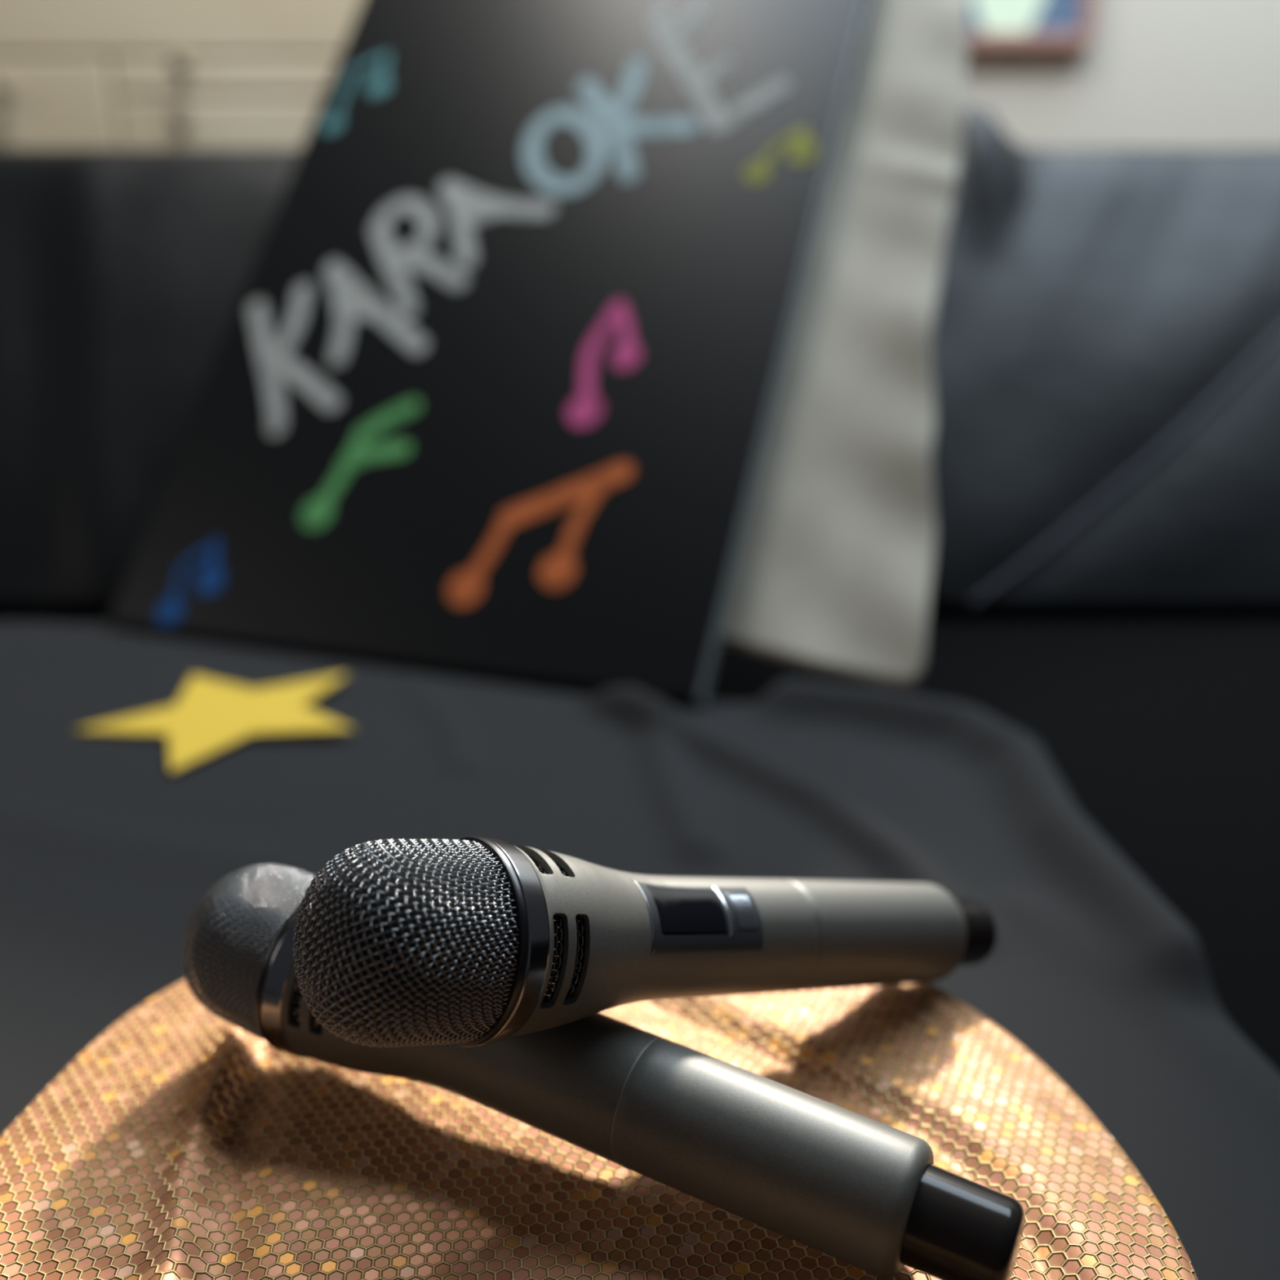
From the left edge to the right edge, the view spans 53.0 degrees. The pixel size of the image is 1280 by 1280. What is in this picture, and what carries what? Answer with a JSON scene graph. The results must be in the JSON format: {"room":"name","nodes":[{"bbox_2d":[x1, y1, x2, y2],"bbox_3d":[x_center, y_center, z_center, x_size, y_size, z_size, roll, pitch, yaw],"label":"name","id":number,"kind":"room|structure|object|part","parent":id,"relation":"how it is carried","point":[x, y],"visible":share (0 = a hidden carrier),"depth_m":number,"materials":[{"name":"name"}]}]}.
{"room":"entertainment venue","nodes":[
{"label":"entertainment venue","id":0,"kind":"room"},
{"bbox_2d":[964,0,1279,148],"bbox_3d":[0.000,-1.216,2.107,7.000,3.000,0.100,0,17,0],"label":"wall","id":1,"kind":"structure","parent":0,"point":[1153,73],"depth_m":2.14,"materials":[{"name":"beige paint"}]},
{"bbox_2d":[967,0,1096,48],"bbox_3d":[0.540,-1.202,2.044,0.400,0.474,0.028,0,17,0],"label":"picture frame","id":2,"kind":"object","parent":1,"relation":"attached to","point":[992,24],"visible":0.56,"depth_m":2.10,"materials":[{"name":"red wood"}]},
{"bbox_2d":[967,0,1082,31],"bbox_3d":[0.540,-1.203,2.046,0.360,0.430,0.016,0,17,0],"label":"print","id":3,"kind":"object","parent":2,"relation":"on","point":[984,15],"depth_m":2.09,"materials":[{"name":"multicoloured paper"}]},
{"bbox_3d":[0.540,-0.986,2.110,0.400,0.022,0.028,0,17,0],"label":"frame rail","id":4,"kind":"part","parent":2,"relation":"part of","materials":[{"name":"brown"}]},
{"bbox_3d":[0.730,-1.202,2.044,0.020,0.430,0.028,0,17,0],"label":"frame rail","id":5,"kind":"part","parent":2,"relation":"part of","materials":[{"name":"brown"}]},
{"bbox_3d":[0.000,0.428,1.176,7.000,0.060,6.000,0,17,0],"label":"floor","id":6,"kind":"structure","parent":0,"visible":0},
{"bbox_2d":[0,0,362,147],"bbox_3d":[-1.025,-0.507,2.078,1.450,1.190,0.349,0,17,0],"label":"chest","id":7,"kind":"object","parent":6,"relation":"on","point":[74,73],"visible":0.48,"depth_m":1.84,"materials":[{"name":"beige paint"}]},
{"bbox_3d":[-0.906,-0.781,1.827,0.030,0.030,0.029,0,17,0],"label":"knob","id":8,"kind":"part","parent":7,"relation":"part of","materials":[{"name":"brown"}]},
{"bbox_3d":[-1.180,-0.770,1.856,0.838,0.131,0.012,0,17,0],"label":"drawer","id":9,"kind":"part","parent":7,"relation":"part of","materials":[{"name":"beige paint"}]},
{"bbox_3d":[-0.650,-0.813,1.817,0.030,0.030,0.029,0,17,0],"label":"knob","id":10,"kind":"part","parent":7,"relation":"part of","materials":[{"name":"brown"}]},
{"bbox_3d":[-0.657,-0.741,1.839,0.030,0.030,0.029,0,17,0],"label":"knob","id":11,"kind":"part","parent":7,"relation":"part of","materials":[{"name":"brown"}]},
{"bbox_3d":[-0.955,-0.931,1.807,1.288,0.198,0.012,0,17,0],"label":"drawer","id":12,"kind":"part","parent":7,"relation":"part of","materials":[{"name":"beige paint"}]},
{"bbox_3d":[-0.534,-0.744,1.864,0.446,0.078,0.012,0,17,0],"label":"drawer","id":13,"kind":"part","parent":7,"relation":"part of","materials":[{"name":"beige paint"}]},
{"bbox_3d":[-0.534,-0.808,1.844,0.446,0.050,0.012,0,17,0],"label":"drawer","id":14,"kind":"part","parent":7,"relation":"part of","materials":[{"name":"beige paint"}]},
{"bbox_2d":[0,105,1279,1072],"bbox_3d":[0.100,0.127,0.596,3.080,0.876,1.976,0,17,0],"label":"sofa","id":15,"kind":"object","parent":6,"relation":"on","point":[1105,342],"visible":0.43,"depth_m":1.19,"materials":[{"name":"black leather"}]},
{"bbox_2d":[0,147,933,618],"bbox_3d":[-0.518,-0.279,1.278,1.563,0.416,0.434,0,17,0],"label":"cushion","id":16,"kind":"object","parent":15,"relation":"on","point":[125,273],"depth_m":1.24,"materials":[{"name":"black leather"}]},
{"bbox_2d":[0,622,1279,1279],"bbox_3d":[-0.444,0.185,0.418,1.412,0.028,1.452,0,17,0],"label":"throw blanket","id":17,"kind":"object","parent":15,"relation":"on","point":[108,855],"visible":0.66,"depth_m":0.71,"materials":[{"name":"black fabric"}]},
{"bbox_2d":[73,673,355,773],"bbox_3d":[-0.290,0.051,0.877,0.182,0.008,0.191,-4,18,-14],"label":"star","id":18,"kind":"object","parent":17,"relation":"on","point":[210,716],"visible":1,"depth_m":0.87,"materials":[{"name":"yellow"}]},
{"bbox_2d":[107,0,871,706],"bbox_3d":[-0.109,-0.350,1.132,0.534,0.629,0.513,7,18,21],"label":"chalkboard","id":19,"kind":"object","parent":17,"relation":"on","point":[491,387],"visible":1,"depth_m":1.08,"materials":[{"name":"black chalkboard surface"},{"name":"coloured chalk"}]},
{"bbox_2d":[720,0,968,688],"bbox_3d":[0.168,-0.311,1.041,0.236,0.566,0.458,7,18,21],"label":"cloth","id":20,"kind":"object","parent":19,"relation":"hanging from","point":[835,568],"visible":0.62,"depth_m":0.98,"materials":[{"name":"fabric"}]},
{"bbox_2d":[0,974,1198,1279],"bbox_3d":[-0.025,0.178,0.372,0.346,0.061,0.354,0,17,0],"label":"round cushion","id":21,"kind":"object","parent":17,"relation":"on","point":[180,1144],"visible":0.62,"depth_m":0.37,"materials":[{"name":"rose gold hexagonal sequin fabric"}]},
{"bbox_2d":[181,864,1025,1279],"bbox_3d":[-0.027,0.119,0.366,0.265,0.060,0.054,10,20,29],"label":"microphone","id":22,"kind":"object","parent":21,"relation":"on","point":[861,1192],"visible":0.68,"depth_m":0.34,"materials":[{"name":"grey paint"}]},
{"bbox_2d":[181,864,325,1051],"bbox_3d":[-0.117,0.102,0.414,0.058,0.055,0.061,0,17,0],"label":"grille","id":23,"kind":"object","parent":22,"relation":"attached to","point":[241,953],"depth_m":0.39,"materials":[{"name":"black metal"}]},
{"bbox_2d":[293,835,996,1047],"bbox_3d":[0.019,0.086,0.397,0.256,0.111,0.058,-14,22,-38],"label":"microphone","id":24,"kind":"object","parent":21,"relation":"on","point":[469,941],"visible":1,"depth_m":0.34,"materials":[{"name":"silver metal"}]},
{"bbox_2d":[293,835,528,1047],"bbox_3d":[-0.058,0.079,0.332,0.060,0.059,0.062,0,17,0],"label":"grille","id":25,"kind":"object","parent":24,"relation":"attached to","point":[421,942],"depth_m":0.31,"materials":[{"name":"black metal"}]},
{"bbox_3d":[0.001,0.077,0.361,0.001,0.016,0.017,9,8,-39],"label":"edge trim","id":26,"kind":"part","parent":24,"relation":"part of","materials":[{"name":"grey metal"}]},
{"bbox_3d":[0.018,0.081,0.374,0.044,0.016,0.015,10,8,-38],"label":"display panel","id":27,"kind":"part","parent":24,"relation":"part of","materials":[{"name":"grey plastic"}]},
{"bbox_3d":[0.025,0.081,0.380,0.002,0.011,0.013,10,8,-39],"label":"trim","id":28,"kind":"part","parent":24,"relation":"part of","materials":[{"name":"black plastic"}]},
{"bbox_2d":[724,892,758,931],"bbox_3d":[0.030,0.081,0.384,0.008,0.011,0.012,-6,18,-19],"label":"switch","id":29,"kind":"object","parent":24,"relation":"attached to","point":[741,908],"depth_m":0.38,"materials":[{"name":"silver metal"}]},
{"bbox_2d":[0,617,1279,1072],"bbox_3d":[0.100,0.296,0.447,2.800,0.198,1.538,0,17,0],"label":"seat cushion","id":30,"kind":"object","parent":15,"relation":"on","point":[1164,733],"depth_m":0.88,"materials":[{"name":"black leather"}]},
{"bbox_2d":[928,105,1279,618],"bbox_3d":[0.878,-0.299,1.272,1.244,0.458,0.434,0,17,0],"label":"cushion","id":31,"kind":"object","parent":15,"relation":"on","point":[1105,342],"depth_m":1.21,"materials":[{"name":"black leather"}]}
]}

